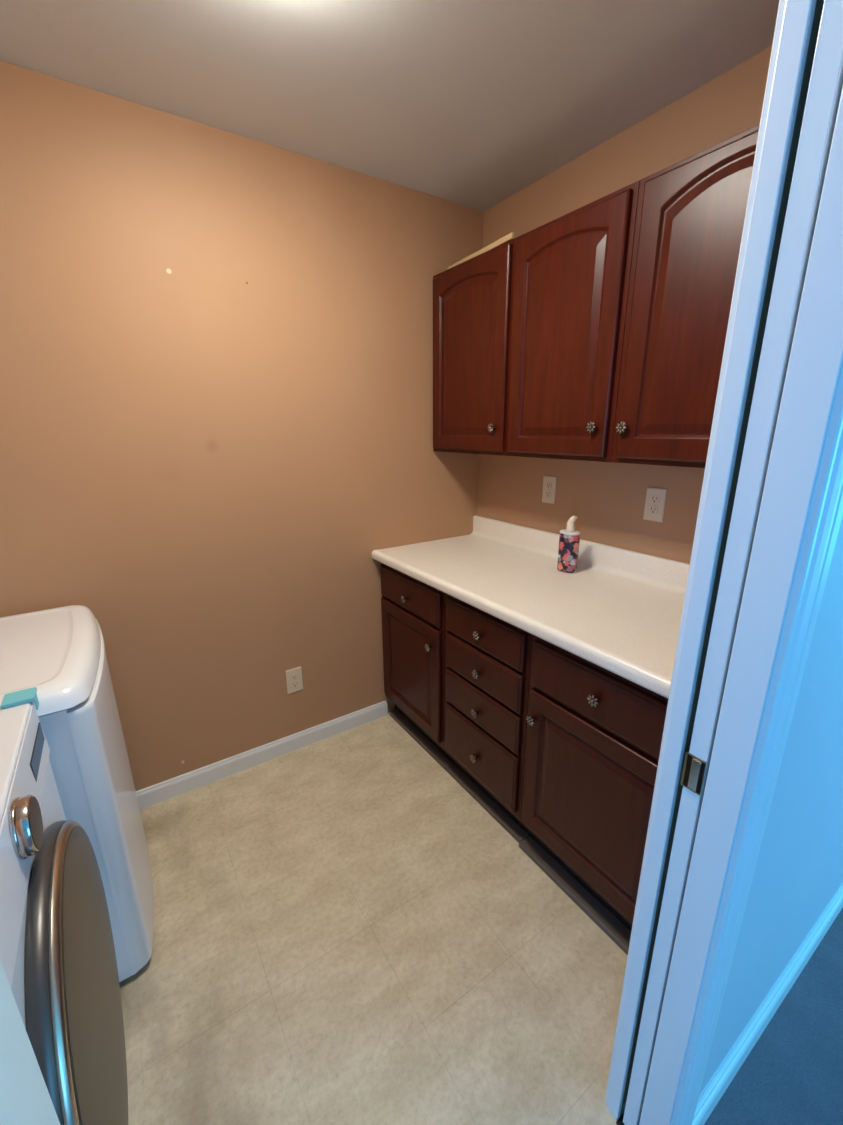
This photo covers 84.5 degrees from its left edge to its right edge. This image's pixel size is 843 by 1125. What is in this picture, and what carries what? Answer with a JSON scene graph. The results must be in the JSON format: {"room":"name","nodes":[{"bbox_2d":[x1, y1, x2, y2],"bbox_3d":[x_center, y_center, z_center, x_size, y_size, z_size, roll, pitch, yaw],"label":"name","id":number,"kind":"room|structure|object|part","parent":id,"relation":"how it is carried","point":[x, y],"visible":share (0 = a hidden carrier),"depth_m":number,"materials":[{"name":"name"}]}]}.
{"room":"laundry room","nodes":[
{"label":"laundry room","id":0,"kind":"room"},
{"bbox_2d":[0,960,59,1124],"bbox_3d":[-0.242,0.393,0.280,0.019,2.050,0.121,-11,19,-32],"label":"trim","id":1,"kind":"structure","parent":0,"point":[25,1099],"depth_m":0.29,"materials":[{"name":"white paint"}]},
{"bbox_2d":[0,60,483,790],"bbox_3d":[-0.839,-0.245,1.811,2.860,2.630,0.100,-11,19,-32],"label":"wall","id":2,"kind":"structure","parent":0,"point":[216,345],"depth_m":1.73,"materials":[{"name":"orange paint"}]},
{"bbox_2d":[136,700,387,809],"bbox_3d":[-1.046,0.943,1.936,2.064,0.083,0.013,-11,19,-32],"label":"baseboard","id":3,"kind":"structure","parent":2,"relation":"attached to","point":[170,788],"depth_m":2.11,"materials":[{"name":"white paint"}]},
{"bbox_2d":[285,666,302,693],"bbox_3d":[-0.585,0.545,2.142,0.074,0.120,0.009,-11,19,-32],"label":"wall outlet","id":4,"kind":"object","parent":2,"relation":"attached to","point":[294,680],"visible":1,"depth_m":2.14,"materials":[{"name":"beige plastic"}]},
{"bbox_2d":[291,674,297,679],"bbox_3d":[-0.584,0.527,2.134,0.034,0.027,0.003,-11,19,-32],"label":"receptacle","id":5,"kind":"object","parent":4,"relation":"attached to","point":[293,676],"depth_m":2.13,"materials":[{"name":"beige plastic"}]},
{"bbox_2d":[292,681,298,687],"bbox_3d":[-0.584,0.564,2.145,0.034,0.027,0.003,-11,19,-32],"label":"receptacle","id":6,"kind":"object","parent":4,"relation":"attached to","point":[295,684],"depth_m":2.15,"materials":[{"name":"beige plastic"}]},
{"bbox_2d":[0,0,778,210],"bbox_3d":[-0.383,-1.266,0.779,2.660,0.100,1.593,-11,19,-32],"label":"ceiling","id":7,"kind":"structure","parent":0,"point":[470,103],"depth_m":1.27,"materials":[{"name":"white paint"}]},
{"bbox_2d":[119,713,842,1124],"bbox_3d":[1.052,1.323,0.878,6.200,0.106,4.200,-11,19,-32],"label":"floor","id":8,"kind":"structure","parent":0,"point":[344,934],"depth_m":1.30,"materials":[{"name":"beige tile"}]},
{"bbox_2d":[0,702,127,1124],"bbox_3d":[-0.920,0.870,0.673,0.773,0.926,0.686,-11,19,-32],"label":"washing machine","id":9,"kind":"object","parent":8,"relation":"on","point":[58,956],"visible":0.98,"depth_m":0.73,"materials":[{"name":"white metal"}]},
{"bbox_2d":[0,687,38,709],"bbox_3d":[-0.859,0.300,0.996,0.056,0.033,0.054,-11,19,-32],"label":"tape","id":10,"kind":"object","parent":9,"relation":"attached to","point":[28,695],"visible":1,"depth_m":0.98,"materials":[{"name":"teal plastic"}]},
{"bbox_3d":[-0.643,0.436,0.741,0.009,0.124,0.672,-11,19,-32],"label":"control panel","id":11,"kind":"part","parent":9,"relation":"part of","materials":[{"name":"white plastic"}]},
{"bbox_3d":[-0.635,0.424,0.747,0.022,0.096,0.096,-11,19,-32],"label":"program knob","id":12,"kind":"part","parent":9,"relation":"part of","materials":[{"name":"silver metal"}]},
{"bbox_3d":[-0.625,0.422,0.754,0.001,0.082,0.082,-11,19,-32],"label":"knob","id":13,"kind":"part","parent":9,"relation":"part of","materials":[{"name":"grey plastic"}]},
{"bbox_3d":[-0.626,0.798,0.851,0.027,0.616,0.616,-11,19,-32],"label":"door","id":14,"kind":"part","parent":9,"relation":"part of","materials":[{"name":"silver metal"}]},
{"bbox_3d":[-0.600,0.793,0.868,0.008,0.575,0.575,-11,19,-32],"label":"door glass","id":15,"kind":"part","parent":9,"relation":"part of","materials":[{"name":"grey glass"}]},
{"bbox_2d":[0,605,152,981],"bbox_3d":[-1.255,0.638,1.251,0.780,1.055,0.680,-11,19,-32],"label":"dryer","id":16,"kind":"object","parent":8,"relation":"on","point":[60,652],"visible":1,"depth_m":1.20,"materials":[{"name":"white metal"}]},
{"bbox_3d":[-0.961,0.663,1.462,0.075,0.836,0.672,-11,19,-32],"label":"panel","id":17,"kind":"part","parent":16,"relation":"part of","materials":[{"name":"white metal"}]},
{"bbox_2d":[380,563,454,770],"bbox_3d":[0.184,0.412,2.307,0.639,0.872,0.533,-11,19,-32],"label":"base cabinet","id":18,"kind":"object","parent":8,"relation":"on","point":[413,611],"visible":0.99,"depth_m":2.10,"materials":[{"name":"brown wood"}]},
{"bbox_3d":[-0.059,0.141,2.062,0.019,0.150,0.490,-11,19,-32],"label":"drawer","id":19,"kind":"part","parent":18,"relation":"part of","materials":[{"name":"brown wood"}]},
{"bbox_3d":[-0.056,0.482,2.162,0.019,0.530,0.490,-11,19,-32],"label":"door","id":20,"kind":"part","parent":18,"relation":"part of","materials":[{"name":"brown wood"}]},
{"bbox_2d":[445,594,531,842],"bbox_3d":[0.458,0.525,1.909,0.639,0.872,0.455,-11,19,-32],"label":"base cabinet","id":21,"kind":"object","parent":8,"relation":"on","point":[488,658],"visible":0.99,"depth_m":1.71,"materials":[{"name":"brown wood"}]},
{"bbox_3d":[0.202,0.407,1.697,0.018,0.036,0.036,-11,19,-32],"label":"knob","id":22,"kind":"part","parent":21,"relation":"part of","materials":[{"name":"grey metal"}]},
{"bbox_3d":[0.200,0.260,1.654,0.018,0.036,0.036,-11,19,-32],"label":"knob","id":23,"kind":"part","parent":21,"relation":"part of","materials":[{"name":"grey metal"}]},
{"bbox_3d":[0.220,0.742,1.805,0.019,0.230,0.418,-11,19,-32],"label":"drawer","id":24,"kind":"part","parent":21,"relation":"part of","materials":[{"name":"brown wood"}]},
{"bbox_3d":[0.218,0.548,1.748,0.019,0.148,0.418,-11,19,-32],"label":"drawer","id":25,"kind":"part","parent":21,"relation":"part of","materials":[{"name":"brown wood"}]},
{"bbox_3d":[0.217,0.394,1.704,0.019,0.145,0.418,-11,19,-32],"label":"drawer","id":26,"kind":"part","parent":21,"relation":"part of","materials":[{"name":"brown wood"}]},
{"bbox_3d":[0.215,0.248,1.661,0.019,0.136,0.418,-11,19,-32],"label":"drawer","id":27,"kind":"part","parent":21,"relation":"part of","materials":[{"name":"brown wood"}]},
{"bbox_2d":[519,635,667,954],"bbox_3d":[0.750,0.646,1.485,0.639,0.872,0.599,-11,19,-32],"label":"base cabinet","id":28,"kind":"object","parent":8,"relation":"on","point":[594,734],"visible":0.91,"depth_m":1.35,"materials":[{"name":"brown wood"}]},
{"bbox_2d":[372,515,689,697],"bbox_3d":[0.469,0.046,1.739,0.646,0.144,1.591,-11,19,-32],"label":"countertop","id":29,"kind":"structure","parent":28,"relation":"on","point":[620,612],"depth_m":1.66,"materials":[{"name":"beige laminate"}]},
{"bbox_2d":[557,516,579,572],"bbox_3d":[0.589,-0.076,1.851,0.067,0.227,0.086,-11,19,-32],"label":"soap bottle","id":30,"kind":"object","parent":29,"relation":"on","point":[569,538],"visible":1,"depth_m":1.83,"materials":[{"name":"multicoloured plastic"}]},
{"bbox_3d":[0.354,0.505,1.487,0.018,0.036,0.036,-11,19,-32],"label":"knob","id":31,"kind":"part","parent":28,"relation":"part of","materials":[{"name":"grey metal"}]},
{"bbox_3d":[0.494,0.714,1.364,0.019,0.521,0.503,-11,19,-32],"label":"door","id":32,"kind":"part","parent":28,"relation":"part of","materials":[{"name":"brown wood"}]},
{"bbox_3d":[0.471,0.374,1.262,0.018,0.036,0.036,-11,19,-32],"label":"knob","id":33,"kind":"part","parent":28,"relation":"part of","materials":[{"name":"grey metal"}]},
{"bbox_3d":[0.491,0.374,1.265,0.019,0.154,0.503,-11,19,-32],"label":"drawer","id":34,"kind":"part","parent":28,"relation":"part of","materials":[{"name":"brown wood"}]},
{"bbox_2d":[476,46,771,563],"bbox_3d":[0.779,-0.275,1.861,0.100,2.630,1.593,-11,19,-32],"label":"wall","id":35,"kind":"structure","parent":0,"point":[607,499],"depth_m":1.73,"materials":[{"name":"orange paint"}]},
{"bbox_2d":[433,232,516,455],"bbox_3d":[0.299,-0.881,2.027,0.326,0.779,0.520,-11,19,-32],"label":"upper cabinet","id":36,"kind":"object","parent":35,"relation":"attached to","point":[473,298],"depth_m":1.90,"materials":[{"name":"brown wood"}]},
{"bbox_3d":[0.223,-1.221,1.839,0.013,0.019,0.426,-10,18,-28],"label":"wood slat","id":37,"kind":"part","parent":36,"relation":"part of","materials":[{"name":"beige wood"}]},
{"bbox_2d":[542,476,556,503],"bbox_3d":[0.569,-0.325,2.073,0.009,0.120,0.074,-11,19,-32],"label":"wall outlet","id":38,"kind":"object","parent":35,"relation":"attached to","point":[549,482],"visible":1,"depth_m":2.07,"materials":[{"name":"beige plastic"}]},
{"bbox_2d":[545,491,550,496],"bbox_3d":[0.567,-0.306,2.077,0.003,0.027,0.034,-11,19,-32],"label":"receptacle","id":39,"kind":"object","parent":38,"relation":"attached to","point":[547,493],"depth_m":2.08,"materials":[{"name":"beige plastic"}]},
{"bbox_2d":[546,482,551,488],"bbox_3d":[0.566,-0.343,2.066,0.003,0.027,0.034,-11,19,-32],"label":"receptacle","id":40,"kind":"object","parent":38,"relation":"attached to","point":[548,484],"depth_m":2.06,"materials":[{"name":"beige plastic"}]},
{"bbox_2d":[507,180,639,461],"bbox_3d":[0.574,-0.758,1.632,0.326,0.760,0.468,-11,19,-32],"label":"upper cabinet","id":41,"kind":"object","parent":35,"relation":"attached to","point":[572,272],"visible":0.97,"depth_m":1.51,"materials":[{"name":"brown wood"}]},
{"bbox_3d":[0.548,-0.434,1.488,0.018,0.036,0.036,-11,19,-32],"label":"knob","id":42,"kind":"part","parent":41,"relation":"part of","materials":[{"name":"grey metal"}]},
{"bbox_2d":[643,487,666,521],"bbox_3d":[0.842,-0.209,1.677,0.009,0.120,0.074,-11,19,-32],"label":"wall outlet","id":43,"kind":"object","parent":35,"relation":"attached to","point":[655,500],"visible":1,"depth_m":1.67,"materials":[{"name":"beige plastic"}]},
{"bbox_2d":[649,506,657,513],"bbox_3d":[0.840,-0.190,1.681,0.003,0.027,0.034,-11,19,-32],"label":"receptacle","id":44,"kind":"object","parent":43,"relation":"attached to","point":[652,509],"depth_m":1.68,"materials":[{"name":"beige plastic"}]},
{"bbox_2d":[650,495,659,502],"bbox_3d":[0.840,-0.228,1.670,0.003,0.027,0.034,-11,19,-32],"label":"receptacle","id":45,"kind":"object","parent":43,"relation":"attached to","point":[653,498],"depth_m":1.67,"materials":[{"name":"beige plastic"}]},
{"bbox_2d":[611,124,759,467],"bbox_3d":[0.869,-0.636,1.202,0.326,0.760,0.599,-11,19,-32],"label":"upper cabinet","id":46,"kind":"object","parent":35,"relation":"attached to","point":[690,216],"visible":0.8,"depth_m":1.23,"materials":[{"name":"brown wood"}]},
{"bbox_3d":[0.608,-0.407,1.402,0.018,0.036,0.036,-11,19,-32],"label":"knob","id":47,"kind":"part","parent":46,"relation":"part of","materials":[{"name":"grey metal"}]},
{"bbox_2d":[622,0,842,1105],"bbox_3d":[0.793,0.009,0.884,6.200,2.430,0.120,-11,19,-32],"label":"wall","id":48,"kind":"structure","parent":0,"point":[798,872],"depth_m":0.90,"materials":[{"name":"light blue paint"}]},
{"bbox_2d":[616,1112,624,1124],"bbox_3d":[0.455,1.237,1.016,0.034,0.004,0.042,-11,19,-32],"label":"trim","id":49,"kind":"structure","parent":48,"relation":"attached to","point":[619,1121],"depth_m":1.02,"materials":[{"name":"black"}]},
{"bbox_2d":[605,0,815,1120],"bbox_3d":[0.420,0.249,0.754,0.012,2.050,0.026,-11,19,-32],"label":"trim","id":50,"kind":"structure","parent":48,"relation":"attached to","point":[798,16],"depth_m":0.64,"materials":[{"name":"white paint"}]},
{"bbox_2d":[623,0,842,1124],"bbox_3d":[0.770,0.196,0.936,0.804,2.018,0.031,-11,19,-32],"label":"door frame","id":51,"kind":"structure","parent":48,"relation":"in","point":[826,79],"depth_m":0.61,"materials":[{"name":"white paint"}]},
{"bbox_3d":[0.439,0.341,0.749,0.002,0.064,0.031,-11,19,-32],"label":"latch plate","id":52,"kind":"part","parent":51,"relation":"part of","materials":[{"name":"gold metal"}]},
{"bbox_3d":[0.438,0.341,0.745,0.002,0.054,0.014,-11,19,-32],"label":"edge pull","id":53,"kind":"part","parent":51,"relation":"part of","materials":[{"name":"silver metal"}]},
{"bbox_2d":[639,87,842,1124],"bbox_3d":[0.466,0.267,0.688,0.012,2.050,0.052,-11,19,-32],"label":"trim","id":54,"kind":"structure","parent":48,"relation":"attached to","point":[815,363],"depth_m":0.63,"materials":[{"name":"white paint"}]},
{"bbox_2d":[670,365,842,1124],"bbox_3d":[0.509,0.238,0.667,0.062,2.117,0.018,-11,19,-32],"label":"trim","id":55,"kind":"structure","parent":48,"relation":"attached to","point":[825,515],"depth_m":0.66,"materials":[{"name":"white paint"}]},
{"bbox_2d":[692,883,842,1124],"bbox_3d":[1.985,0.922,1.879,3.456,0.088,0.016,-11,19,-32],"label":"baseboard","id":56,"kind":"structure","parent":48,"relation":"attached to","point":[715,1088],"depth_m":1.15,"materials":[{"name":"white paint"}]}
]}

